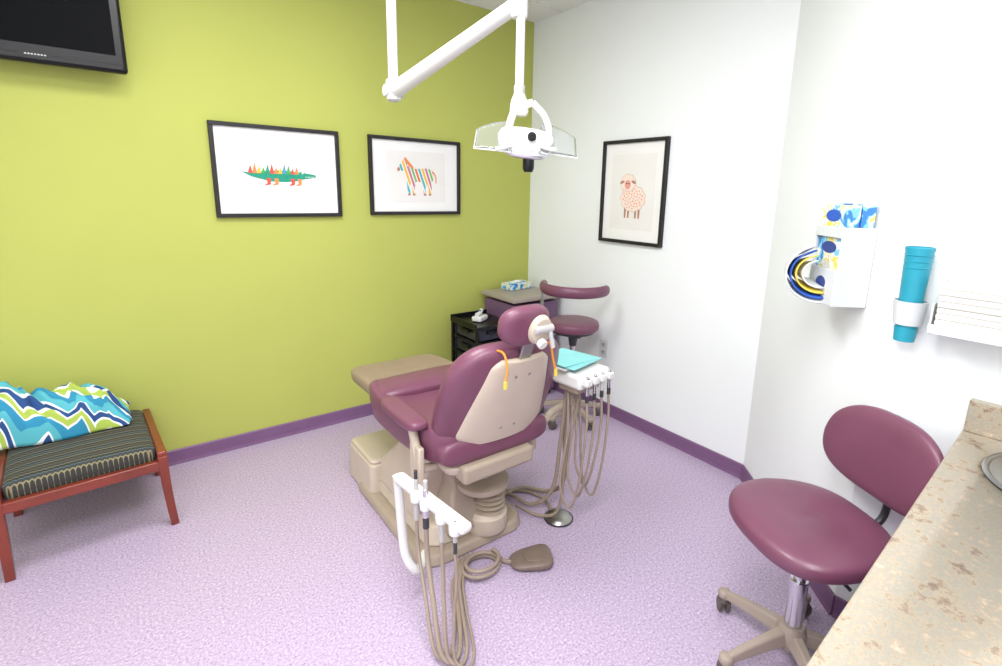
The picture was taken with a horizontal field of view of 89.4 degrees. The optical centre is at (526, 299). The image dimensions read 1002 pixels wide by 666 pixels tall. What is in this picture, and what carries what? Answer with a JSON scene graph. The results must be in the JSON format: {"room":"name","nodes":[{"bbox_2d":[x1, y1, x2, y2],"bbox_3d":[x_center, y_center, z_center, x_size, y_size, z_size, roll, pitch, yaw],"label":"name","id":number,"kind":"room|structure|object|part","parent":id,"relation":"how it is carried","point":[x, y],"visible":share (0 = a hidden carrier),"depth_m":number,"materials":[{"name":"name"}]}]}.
{"room":"dental clinic","nodes":[
{"label":"dental clinic","id":0,"kind":"room"},
{"bbox_2d":[0,0,533,450],"bbox_3d":[-1.706,-0.536,3.113,4.542,2.990,0.115,-8,15,-37],"label":"wall","id":1,"kind":"structure","parent":0,"point":[120,273],"depth_m":3.04,"materials":[{"name":"green paint"}]},
{"bbox_2d":[0,0,127,74],"bbox_3d":[-2.334,-1.341,2.236,0.851,0.540,0.164,-8,15,-37],"label":"television","id":2,"kind":"object","parent":1,"relation":"attached to","point":[75,34],"visible":1,"depth_m":2.33,"materials":[{"name":"black plastic"}]},
{"bbox_2d":[6,403,372,500],"bbox_3d":[-1.705,0.892,3.360,4.301,0.092,0.015,-8,15,-37],"label":"baseboard","id":3,"kind":"structure","parent":1,"relation":"attached to","point":[189,453],"depth_m":3.34,"materials":[{"name":"purple plastic"}]},
{"bbox_2d":[207,120,342,217],"bbox_3d":[-1.513,-0.783,3.114,0.724,0.542,0.029,-8,15,-37],"label":"print","id":4,"kind":"object","parent":1,"relation":"attached to","point":[258,170],"visible":1,"depth_m":3.09,"materials":[{"name":"white paper"}]},
{"bbox_3d":[-1.790,-0.745,2.902,0.023,0.496,0.029,-8,15,-37],"label":"rail","id":5,"kind":"part","parent":4,"relation":"part of","materials":[{"name":"black wood"}]},
{"bbox_3d":[-1.507,-1.037,3.060,0.724,0.023,0.029,-8,15,-37],"label":"rail","id":6,"kind":"part","parent":4,"relation":"part of","materials":[{"name":"black wood"}]},
{"bbox_3d":[-1.538,-0.723,3.109,0.033,0.044,0.001,-8,15,-37],"label":"leg","id":7,"kind":"part","parent":4,"relation":"part of","materials":[{"name":"orange paper"}]},
{"bbox_3d":[-1.520,-0.529,3.168,0.724,0.023,0.029,-8,15,-37],"label":"rail","id":8,"kind":"part","parent":4,"relation":"part of","materials":[{"name":"black wood"}]},
{"bbox_3d":[-1.237,-0.822,3.326,0.023,0.496,0.029,-8,15,-37],"label":"rail","id":9,"kind":"part","parent":4,"relation":"part of","materials":[{"name":"black wood"}]},
{"bbox_2d":[367,134,460,214],"bbox_3d":[-0.791,-0.888,3.667,0.709,0.536,0.029,-8,15,-37],"label":"print","id":10,"kind":"object","parent":1,"relation":"attached to","point":[408,176],"visible":1,"depth_m":3.65,"materials":[{"name":"white paper"}]},
{"bbox_3d":[-1.062,-0.851,3.460,0.023,0.490,0.029,-8,15,-37],"label":"rail","id":11,"kind":"part","parent":10,"relation":"part of","materials":[{"name":"black wood"}]},
{"bbox_3d":[-0.785,-1.139,3.614,0.709,0.023,0.029,-8,15,-37],"label":"rail","id":12,"kind":"part","parent":10,"relation":"part of","materials":[{"name":"black wood"}]},
{"bbox_3d":[-0.797,-0.637,3.721,0.709,0.023,0.029,-8,15,-37],"label":"rail","id":13,"kind":"part","parent":10,"relation":"part of","materials":[{"name":"black wood"}]},
{"bbox_3d":[-0.520,-0.926,3.875,0.023,0.490,0.029,-8,15,-37],"label":"rail","id":14,"kind":"part","parent":10,"relation":"part of","materials":[{"name":"black wood"}]},
{"bbox_2d":[0,389,836,665],"bbox_3d":[-0.294,1.374,1.618,4.542,0.058,4.830,-8,15,-37],"label":"floor","id":15,"kind":"structure","parent":0,"point":[276,555],"depth_m":2.22,"materials":[{"name":"purple carpet"}]},
{"bbox_2d":[0,408,179,582],"bbox_3d":[-2.149,0.889,2.492,0.615,0.440,0.643,-9,16,-41],"label":"upholstered bench","id":16,"kind":"object","parent":15,"relation":"on","point":[34,475],"visible":0.85,"depth_m":2.29,"materials":[{"name":"fabric"}]},
{"bbox_3d":[-2.362,0.786,2.279,0.039,0.098,0.632,-9,16,-41],"label":"rail","id":17,"kind":"part","parent":16,"relation":"part of","materials":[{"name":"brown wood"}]},
{"bbox_3d":[-2.170,1.000,2.099,0.041,0.385,0.064,-9,16,-41],"label":"leg","id":18,"kind":"part","parent":16,"relation":"part of","materials":[{"name":"brown wood"}]},
{"bbox_3d":[-2.563,0.900,2.525,0.041,0.385,0.045,-9,16,-41],"label":"leg","id":19,"kind":"part","parent":16,"relation":"part of","materials":[{"name":"brown wood"}]},
{"bbox_2d":[0,381,132,449],"bbox_3d":[-2.351,0.500,2.501,0.612,0.297,0.347,-8,15,-37],"label":"blanket","id":20,"kind":"object","parent":16,"relation":"on","point":[41,416],"visible":1,"depth_m":2.42,"materials":[{"name":"fabric"}]},
{"bbox_2d":[1,410,155,499],"bbox_3d":[-2.161,0.721,2.464,0.524,0.100,0.604,-9,16,-41],"label":"seat cushion","id":21,"kind":"object","parent":16,"relation":"on","point":[26,471],"depth_m":2.31,"materials":[{"name":"fabric"}]},
{"bbox_3d":[-1.951,0.824,2.246,0.559,0.048,0.032,-9,16,-41],"label":"rail","id":22,"kind":"part","parent":16,"relation":"part of","materials":[{"name":"brown wood"}]},
{"bbox_3d":[-1.946,0.718,2.646,0.039,0.098,0.632,-9,16,-41],"label":"rail","id":23,"kind":"part","parent":16,"relation":"part of","materials":[{"name":"brown wood"}]},
{"bbox_3d":[-1.748,0.931,2.472,0.054,0.385,0.064,-9,16,-41],"label":"leg","id":24,"kind":"part","parent":16,"relation":"part of","materials":[{"name":"brown wood"}]},
{"bbox_2d":[350,304,558,566],"bbox_3d":[-0.397,0.518,2.520,0.706,1.235,1.380,-8,15,-37],"label":"dental chair","id":25,"kind":"object","parent":15,"relation":"on","point":[464,422],"visible":0.99,"depth_m":2.22,"materials":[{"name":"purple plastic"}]},
{"bbox_3d":[-0.815,0.833,2.916,0.286,0.023,0.338,-8,15,-37],"label":"toe box lid","id":26,"kind":"part","parent":25,"relation":"part of","materials":[{"name":"beige plastic"}]},
{"bbox_3d":[-0.533,0.496,2.195,0.098,0.054,0.345,-8,15,-37],"label":"armrest","id":27,"kind":"part","parent":25,"relation":"part of","materials":[{"name":"leather"}]},
{"bbox_2d":[369,364,457,463],"bbox_3d":[-0.372,0.541,2.491,0.603,0.204,0.759,-8,15,-37],"label":"seat cushion","id":28,"kind":"object","parent":25,"relation":"on","point":[419,388],"depth_m":2.38,"materials":[{"name":"leather"}]},
{"bbox_3d":[-0.460,0.701,2.136,0.028,0.196,0.092,-8,15,-37],"label":"arm plate","id":29,"kind":"part","parent":25,"relation":"part of","materials":[{"name":"beige plastic"}]},
{"bbox_3d":[-0.440,0.631,2.162,0.118,0.234,0.089,-8,15,-37],"label":"arm post","id":30,"kind":"part","parent":25,"relation":"part of","materials":[{"name":"beige plastic"}]},
{"bbox_3d":[-0.489,1.076,2.731,0.580,0.051,0.877,-8,15,-37],"label":"plate","id":31,"kind":"part","parent":25,"relation":"part of","materials":[{"name":"beige plastic"}]},
{"bbox_2d":[392,469,500,665],"bbox_3d":[-0.235,0.935,2.015,0.475,0.630,0.535,-8,15,-37],"label":"holder","id":32,"kind":"object","parent":25,"relation":"attached to","point":[420,496],"visible":1,"depth_m":1.89,"materials":[{"name":"white plastic"}]},
{"bbox_3d":[-0.357,0.646,2.490,0.426,0.046,0.686,-8,15,-37],"label":"seat frame","id":33,"kind":"part","parent":25,"relation":"part of","materials":[{"name":"beige plastic"}]},
{"bbox_3d":[-0.197,1.056,2.489,0.207,0.104,0.207,-8,15,-37],"label":"pump motor","id":34,"kind":"part","parent":25,"relation":"part of","materials":[{"name":"beige plastic"}]},
{"bbox_3d":[-0.143,0.710,2.242,0.368,0.080,0.115,-8,15,-37],"label":"frame","id":35,"kind":"part","parent":25,"relation":"part of","materials":[{"name":"beige plastic"}]},
{"bbox_2d":[431,338,558,437],"bbox_3d":[-0.098,0.396,2.164,0.586,0.516,0.270,-8,15,-37],"label":"backrest cushion","id":36,"kind":"object","parent":25,"relation":"on","point":[472,401],"depth_m":2.04,"materials":[{"name":"leather"}]},
{"bbox_3d":[-0.098,0.252,1.939,0.021,0.112,0.088,-8,15,-37],"label":"bib cord","id":37,"kind":"part","parent":25,"relation":"part of","materials":[{"name":"orange plastic"}]},
{"bbox_2d":[497,304,548,345],"bbox_3d":[0.000,0.098,1.954,0.230,0.161,0.091,-8,15,-37],"label":"cushion","id":38,"kind":"object","parent":25,"relation":"on","point":[516,326],"depth_m":1.90,"materials":[{"name":"leather"}]},
{"bbox_3d":[0.015,0.635,2.501,0.028,0.196,0.092,-8,15,-37],"label":"arm plate","id":39,"kind":"part","parent":25,"relation":"part of","materials":[{"name":"beige plastic"}]},
{"bbox_3d":[0.067,0.112,1.931,0.086,0.034,0.034,-8,15,-37],"label":"headrest knob","id":40,"kind":"part","parent":25,"relation":"part of","materials":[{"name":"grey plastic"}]},
{"bbox_3d":[0.096,0.142,1.951,0.035,0.092,0.018,4,12,11],"label":"headrest lever","id":41,"kind":"part","parent":25,"relation":"part of","materials":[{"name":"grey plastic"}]},
{"bbox_3d":[0.092,0.226,2.084,0.021,0.112,0.088,-8,15,-37],"label":"bib cord","id":42,"kind":"part","parent":25,"relation":"part of","materials":[{"name":"orange plastic"}]},
{"bbox_2d":[450,309,501,361],"bbox_3d":[-0.353,0.479,3.951,0.339,0.718,0.380,-8,15,-37],"label":"cart","id":43,"kind":"object","parent":15,"relation":"on","point":[469,334],"visible":0.29,"depth_m":3.82,"materials":[{"name":"black plastic"}]},
{"bbox_3d":[-0.575,0.468,3.996,0.025,0.632,0.025,-8,15,-37],"label":"post","id":44,"kind":"part","parent":43,"relation":"part of","materials":[{"name":"black plastic"}]},
{"bbox_3d":[-0.352,0.459,3.947,0.273,0.094,0.329,-8,15,-37],"label":"drawer","id":45,"kind":"part","parent":43,"relation":"part of","materials":[{"name":"black plastic"}]},
{"bbox_2d":[453,347,464,353],"bbox_3d":[-0.351,0.397,3.934,0.307,0.010,0.359,-8,15,-37],"label":"shelf","id":46,"kind":"object","parent":43,"relation":"attached to","point":[459,350],"depth_m":3.93,"materials":[{"name":"black plastic"}]},
{"bbox_3d":[-0.466,0.227,3.803,0.016,0.023,0.138,-8,15,-37],"label":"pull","id":47,"kind":"part","parent":43,"relation":"part of","materials":[{"name":"black plastic"}]},
{"bbox_3d":[-0.469,0.343,3.827,0.016,0.023,0.138,-8,15,-37],"label":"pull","id":48,"kind":"part","parent":43,"relation":"part of","materials":[{"name":"black plastic"}]},
{"bbox_3d":[-0.363,0.529,3.731,0.025,0.632,0.025,-8,15,-37],"label":"post","id":49,"kind":"part","parent":43,"relation":"part of","materials":[{"name":"black plastic"}]},
{"bbox_3d":[-0.347,0.227,3.898,0.273,0.094,0.329,-8,15,-37],"label":"drawer","id":50,"kind":"part","parent":43,"relation":"part of","materials":[{"name":"black plastic"}]},
{"bbox_3d":[-0.350,0.343,3.922,0.273,0.094,0.329,-8,15,-37],"label":"drawer","id":51,"kind":"part","parent":43,"relation":"part of","materials":[{"name":"black plastic"}]},
{"bbox_2d":[453,332,501,344],"bbox_3d":[-0.348,0.281,3.909,0.307,0.010,0.359,-8,15,-37],"label":"shelf","id":52,"kind":"object","parent":43,"relation":"attached to","point":[459,335],"depth_m":3.79,"materials":[{"name":"black plastic"}]},
{"bbox_2d":[472,308,487,321],"bbox_3d":[-0.349,0.116,3.862,0.080,0.082,0.148,6,13,21],"label":"light","id":53,"kind":"object","parent":43,"relation":"on","point":[479,317],"visible":1,"depth_m":3.81,"materials":[{"name":"white plastic"}]},
{"bbox_2d":[481,286,557,392],"bbox_3d":[-0.043,0.359,4.205,0.483,0.861,0.476,-8,15,-37],"label":"base cabinet","id":54,"kind":"object","parent":15,"relation":"on","point":[500,300],"visible":0.25,"depth_m":4.04,"materials":[{"name":"purple laminate"}]},
{"bbox_3d":[-0.227,0.331,4.070,0.014,0.575,0.345,-8,15,-37],"label":"panel","id":55,"kind":"part","parent":54,"relation":"part of","materials":[{"name":"purple laminate"}]},
{"bbox_2d":[481,286,557,303],"bbox_3d":[-0.042,-0.048,4.130,0.483,0.034,0.448,-8,15,-37],"label":"countertop","id":56,"kind":"structure","parent":54,"relation":"on","point":[531,294],"depth_m":4.02,"materials":[{"name":"beige laminate"}]},
{"bbox_2d":[501,280,530,290],"bbox_3d":[-0.081,-0.132,4.251,0.230,0.070,0.127,-10,16,-43],"label":"tissue box","id":57,"kind":"object","parent":56,"relation":"on","point":[516,284],"visible":1,"depth_m":4.20,"materials":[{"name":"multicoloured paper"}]},
{"bbox_3d":[0.085,0.164,4.003,0.402,0.230,0.016,-8,15,-37],"label":"drawer","id":58,"kind":"part","parent":54,"relation":"part of","materials":[{"name":"purple laminate"}]},
{"bbox_2d":[500,544,552,570],"bbox_3d":[-0.002,1.181,2.306,0.244,0.045,0.147,-1,12,-13],"label":"rheostat foot pedal","id":59,"kind":"object","parent":15,"relation":"on","point":[537,557],"visible":0.97,"depth_m":2.29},
{"bbox_3d":[0.045,1.165,2.313,0.115,0.014,0.086,-1,12,-13],"label":"plate","id":60,"kind":"part","parent":59,"relation":"part of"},
{"bbox_2d":[505,489,572,527],"bbox_3d":[0.045,1.097,2.739,0.482,0.034,0.153,12,16,40],"label":"disc","id":61,"kind":"object","parent":15,"relation":"on","point":[563,518],"visible":0.71,"depth_m":2.61,"materials":[{"name":"metal"}]},
{"bbox_2d":[505,348,613,516],"bbox_3d":[0.114,0.689,2.662,0.628,0.859,0.301,12,16,42],"label":"dental delivery unit","id":62,"kind":"object","parent":15,"relation":"on","point":[578,373],"visible":0.97,"depth_m":2.49,"materials":[{"name":"white plastic"}]},
{"bbox_3d":[0.146,0.521,2.564,0.225,0.245,0.117,0,12,-7],"label":"support arm","id":63,"kind":"part","parent":62,"relation":"part of","materials":[{"name":"beige plastic"}]},
{"bbox_2d":[556,366,569,371],"bbox_3d":[0.194,0.300,2.536,0.218,0.014,0.265,12,16,42],"label":"tray","id":64,"kind":"object","parent":62,"relation":"on","point":[560,368],"depth_m":2.39,"materials":[{"name":"grey plastic"}]},
{"bbox_2d":[539,280,609,430],"bbox_3d":[0.330,0.385,3.696,0.518,1.042,0.500,8,14,27],"label":"stool","id":65,"kind":"object","parent":15,"relation":"on","point":[574,327],"visible":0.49,"depth_m":3.53,"materials":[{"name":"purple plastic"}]},
{"bbox_3d":[0.209,0.778,3.830,0.207,0.078,0.056,5,13,18],"label":"leg","id":66,"kind":"part","parent":65,"relation":"part of","materials":[{"name":"beige plastic"}]},
{"bbox_3d":[0.252,0.808,3.691,0.056,0.078,0.207,10,15,36],"label":"leg","id":67,"kind":"part","parent":65,"relation":"part of","materials":[{"name":"beige plastic"}]},
{"bbox_3d":[0.304,-0.071,3.515,0.507,0.076,0.309,8,14,27],"label":"support arm","id":68,"kind":"part","parent":65,"relation":"part of","materials":[{"name":"leather"}]},
{"bbox_3d":[0.401,0.812,3.689,0.056,0.078,0.207,-7,15,-34],"label":"leg","id":69,"kind":"part","parent":65,"relation":"part of","materials":[{"name":"beige plastic"}]},
{"bbox_3d":[0.449,0.784,3.826,0.207,0.078,0.056,-2,13,-17],"label":"leg","id":70,"kind":"part","parent":65,"relation":"part of","materials":[{"name":"beige plastic"}]},
{"bbox_3d":[0.459,0.859,3.612,0.052,0.039,0.052,8,14,27],"label":"leg","id":71,"kind":"part","parent":65,"relation":"part of","materials":[{"name":"beige plastic"}]},
{"bbox_2d":[716,405,943,665],"bbox_3d":[0.981,0.861,1.756,0.630,0.948,0.579,-1,12,-11],"label":"stool","id":72,"kind":"object","parent":15,"relation":"on","point":[812,533],"visible":0.92,"depth_m":1.74,"materials":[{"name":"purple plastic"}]},
{"bbox_3d":[0.809,1.197,2.061,0.052,0.039,0.052,-1,12,-11],"label":"leg","id":73,"kind":"part","parent":72,"relation":"part of","materials":[{"name":"beige plastic"}]},
{"bbox_3d":[0.700,1.257,1.769,0.052,0.039,0.052,-1,12,-11],"label":"leg","id":74,"kind":"part","parent":72,"relation":"part of","materials":[{"name":"beige plastic"}]},
{"bbox_3d":[0.879,1.193,1.955,0.056,0.079,0.247,-7,14,-33],"label":"leg","id":75,"kind":"part","parent":72,"relation":"part of","materials":[{"name":"beige plastic"}]},
{"bbox_3d":[0.820,1.225,1.796,0.247,0.079,0.056,-2,12,-16],"label":"leg","id":76,"kind":"part","parent":72,"relation":"part of","materials":[{"name":"beige plastic"}]},
{"bbox_3d":[0.955,1.250,1.693,0.056,0.079,0.247,2,12,2],"label":"leg","id":77,"kind":"part","parent":72,"relation":"part of","materials":[{"name":"beige plastic"}]},
{"bbox_3d":[1.051,1.198,1.950,0.056,0.079,0.247,11,15,37],"label":"leg","id":78,"kind":"part","parent":72,"relation":"part of","materials":[{"name":"silver metal"}]},
{"bbox_3d":[1.127,1.207,2.051,0.052,0.039,0.052,-1,12,-11],"label":"leg","id":79,"kind":"part","parent":72,"relation":"part of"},
{"bbox_3d":[1.098,1.234,1.788,0.247,0.079,0.056,6,13,19],"label":"leg","id":80,"kind":"part","parent":72,"relation":"part of","materials":[{"name":"beige plastic"}]},
{"bbox_3d":[0.981,0.864,1.619,0.020,0.022,0.164,1,12,-3],"label":"height lever","id":81,"kind":"part","parent":72,"relation":"part of","materials":[{"name":"grey plastic"}]},
{"bbox_2d":[806,398,1001,665],"bbox_3d":[0.983,0.974,0.998,1.640,1.042,0.658,-8,15,-37],"label":"countertop","id":82,"kind":"structure","parent":15,"relation":"on","point":[932,596],"depth_m":0.99,"materials":[{"name":"stone"}]},
{"bbox_3d":[1.420,0.577,1.321,0.422,0.187,0.373,-8,15,-37],"label":"sink bowl","id":83,"kind":"part","parent":82,"relation":"part of","materials":[{"name":"metal"}]},
{"bbox_2d":[456,0,591,22],"bbox_3d":[-0.222,-1.606,0.984,4.542,0.058,4.830,-8,15,-37],"label":"ceiling","id":84,"kind":"structure","parent":0,"point":[535,13],"depth_m":3.69,"materials":[{"name":"paint"}]},
{"bbox_2d":[382,0,577,171],"bbox_3d":[-0.328,-1.196,2.202,1.283,1.252,0.352,11,16,40],"label":"light","id":85,"kind":"object","parent":84,"relation":"hanging from","point":[529,145],"visible":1,"depth_m":2.05,"materials":[{"name":"white plastic"}]},
{"bbox_3d":[-0.683,-1.473,2.559,0.051,0.834,0.051,-8,15,-37],"label":"post","id":86,"kind":"part","parent":85,"relation":"part of","materials":[{"name":"white plastic"}]},
{"bbox_3d":[-0.357,-1.133,2.338,0.853,0.294,0.083,11,16,39],"label":"spring arm","id":87,"kind":"part","parent":85,"relation":"part of","materials":[{"name":"white plastic"}]},
{"bbox_3d":[-0.085,-0.587,1.947,0.077,0.032,0.028,-8,15,-37],"label":"handle","id":88,"kind":"part","parent":85,"relation":"part of","materials":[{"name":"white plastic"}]},
{"bbox_3d":[-0.024,-1.016,2.049,0.036,0.345,0.036,-8,15,-37],"label":"drop rod","id":89,"kind":"part","parent":85,"relation":"part of","materials":[{"name":"white plastic"}]},
{"bbox_3d":[0.009,-0.547,2.004,0.046,0.080,0.046,-8,15,-37],"label":"focus knob","id":90,"kind":"part","parent":85,"relation":"part of","materials":[{"name":"black plastic"}]},
{"bbox_2d":[527,132,535,140],"bbox_3d":[0.022,-0.627,1.946,0.035,0.036,0.036,1,12,0],"label":"switch","id":91,"kind":"object","parent":85,"relation":"attached to","point":[531,136],"depth_m":1.93,"materials":[{"name":"black plastic"}]},
{"bbox_3d":[0.081,-0.583,1.947,0.077,0.033,0.027,10,15,35],"label":"handle","id":92,"kind":"part","parent":85,"relation":"part of","materials":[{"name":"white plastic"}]},
{"bbox_2d":[528,0,562,12],"bbox_3d":[-0.222,-1.573,0.991,4.290,0.008,4.577,-8,15,-37],"label":"grid","id":93,"kind":"object","parent":84,"relation":"attached to","point":[529,1],"visible":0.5,"depth_m":3.68,"materials":[{"name":"white plastic"}]},
{"bbox_2d":[528,0,800,464],"bbox_3d":[0.728,-0.579,3.591,0.115,2.990,2.126,-8,15,-37],"label":"wall","id":94,"kind":"structure","parent":0,"point":[680,320],"depth_m":3.21,"materials":[{"name":"white paint"}]},
{"bbox_2d":[599,339,607,357],"bbox_3d":[0.587,0.370,3.842,0.010,0.132,0.080,-8,15,-37],"label":"wall outlet","id":95,"kind":"object","parent":94,"relation":"attached to","point":[603,349],"visible":1,"depth_m":3.84,"materials":[{"name":"grey plastic"}]},
{"bbox_2d":[598,136,670,247],"bbox_3d":[0.720,-0.731,3.453,0.029,0.700,0.556,-8,15,-37],"label":"print","id":96,"kind":"object","parent":94,"relation":"attached to","point":[634,179],"visible":1,"depth_m":3.43,"materials":[{"name":"white paper"}]},
{"bbox_3d":[0.556,-0.779,3.658,0.029,0.654,0.023,-8,15,-37],"label":"rail","id":97,"kind":"part","parent":96,"relation":"part of","materials":[{"name":"black wood"}]},
{"bbox_3d":[0.712,-0.400,3.523,0.029,0.023,0.556,-8,15,-37],"label":"rail","id":98,"kind":"part","parent":96,"relation":"part of","materials":[{"name":"black wood"}]},
{"bbox_3d":[0.728,-1.062,3.382,0.029,0.023,0.556,-8,15,-37],"label":"rail","id":99,"kind":"part","parent":96,"relation":"part of","materials":[{"name":"black wood"}]},
{"bbox_3d":[0.884,-0.683,3.248,0.029,0.654,0.023,-8,15,-37],"label":"rail","id":100,"kind":"part","parent":96,"relation":"part of","materials":[{"name":"black wood"}]},
{"bbox_2d":[552,381,742,478],"bbox_3d":[0.644,0.845,3.850,0.015,0.092,2.110,-8,15,-37],"label":"baseboard","id":101,"kind":"structure","parent":94,"relation":"attached to","point":[698,451],"depth_m":3.41,"materials":[{"name":"purple plastic"}]},
{"bbox_2d":[744,0,939,593],"bbox_3d":[1.368,-0.277,2.246,0.115,2.990,1.004,2,12,3],"label":"wall","id":102,"kind":"structure","parent":0,"point":[860,67],"depth_m":2.17,"materials":[{"name":"white paint"}]},
{"bbox_2d":[740,465,835,614],"bbox_3d":[1.268,1.137,2.544,0.015,0.092,1.006,2,12,3],"label":"baseboard","id":103,"kind":"structure","parent":102,"relation":"attached to","point":[826,596],"depth_m":2.12,"materials":[{"name":"purple plastic"}]},
{"bbox_2d":[784,203,877,307],"bbox_3d":[1.157,-0.181,1.977,0.275,0.386,0.199,2,12,3],"label":"dispenser","id":104,"kind":"object","parent":102,"relation":"attached to","point":[841,263],"visible":1,"depth_m":1.91,"materials":[{"name":"white plastic"}]},
{"bbox_2d":[787,250,822,298],"bbox_3d":[1.118,-0.110,2.017,0.132,0.192,0.122,6,13,20],"label":"print","id":105,"kind":"object","parent":104,"relation":"attached to","point":[811,287],"depth_m":2.00},
{"bbox_2d":[835,0,1001,601],"bbox_3d":[1.857,-0.029,1.134,0.115,2.990,1.714,-8,15,-37],"label":"wall","id":106,"kind":"structure","parent":0,"point":[953,201],"depth_m":1.63,"materials":[{"name":"white paint"}]},
{"bbox_2d":[832,595,847,618],"bbox_3d":[1.328,1.265,1.951,0.015,0.092,0.260,-8,15,-37],"label":"baseboard","id":107,"kind":"structure","parent":106,"relation":"attached to","point":[839,604],"depth_m":2.04,"materials":[{"name":"purple plastic"}]},
{"bbox_2d":[892,246,936,342],"bbox_3d":[1.290,-0.018,1.690,0.105,0.317,0.099,-8,15,-37],"label":"dispenser","id":108,"kind":"object","parent":106,"relation":"attached to","point":[909,309],"visible":1,"depth_m":1.66,"materials":[{"name":"teal plastic"}]},
{"bbox_2d":[893,325,917,342],"bbox_3d":[1.285,0.115,1.717,0.067,0.046,0.067,-8,15,-37],"label":"cup","id":109,"kind":"object","parent":108,"relation":"on","point":[902,333],"depth_m":1.69,"materials":[{"name":"teal plastic"}]},
{"bbox_2d":[892,297,928,326],"bbox_3d":[1.286,0.042,1.701,0.099,0.080,0.099,-8,15,-37],"label":"cup holder","id":110,"kind":"object","parent":108,"relation":"on","point":[907,311],"depth_m":1.67,"materials":[{"name":"white plastic"}]},
{"bbox_2d":[926,279,1001,346],"bbox_3d":[1.443,0.062,1.489,0.126,0.184,0.380,-8,15,-37],"label":"paper towel dispenser","id":111,"kind":"object","parent":106,"relation":"attached to","point":[971,311],"visible":1,"depth_m":1.53,"materials":[{"name":"white plastic"}]},
{"bbox_2d":[934,319,1001,335],"bbox_3d":[1.387,0.081,1.565,0.113,0.019,0.176,-8,15,-37],"label":"towel","id":112,"kind":"object","parent":111,"relation":"on","point":[961,327],"depth_m":1.53,"materials":[{"name":"paper"}]},
{"bbox_2d":[935,313,1001,329],"bbox_3d":[1.388,0.062,1.562,0.113,0.019,0.176,-8,15,-37],"label":"towel","id":113,"kind":"object","parent":111,"relation":"on","point":[966,321],"depth_m":1.53,"materials":[{"name":"paper"}]},
{"bbox_2d":[936,307,1001,322],"bbox_3d":[1.390,0.043,1.559,0.113,0.019,0.176,-8,15,-37],"label":"towel","id":114,"kind":"object","parent":111,"relation":"on","point":[956,314],"depth_m":1.53,"materials":[{"name":"paper"}]},
{"bbox_2d":[937,301,1001,316],"bbox_3d":[1.388,0.024,1.554,0.113,0.019,0.176,-8,15,-37],"label":"towel","id":115,"kind":"object","parent":111,"relation":"on","point":[959,308],"depth_m":1.53,"materials":[{"name":"paper"}]},
{"bbox_2d":[939,295,1001,309],"bbox_3d":[1.389,0.005,1.550,0.113,0.019,0.176,-8,15,-37],"label":"towel","id":116,"kind":"object","parent":111,"relation":"on","point":[960,302],"depth_m":1.52,"materials":[{"name":"paper"}]},
{"bbox_2d":[940,289,1001,303],"bbox_3d":[1.389,-0.013,1.545,0.113,0.019,0.176,-8,15,-37],"label":"towel","id":117,"kind":"object","parent":111,"relation":"on","point":[962,296],"depth_m":1.52,"materials":[{"name":"paper"}]},
{"bbox_2d":[941,280,1001,296],"bbox_3d":[1.392,-0.033,1.544,0.113,0.019,0.176,-8,15,-37],"label":"towel","id":118,"kind":"object","parent":111,"relation":"on","point":[957,288],"depth_m":1.54,"materials":[{"name":"paper"}]}
]}

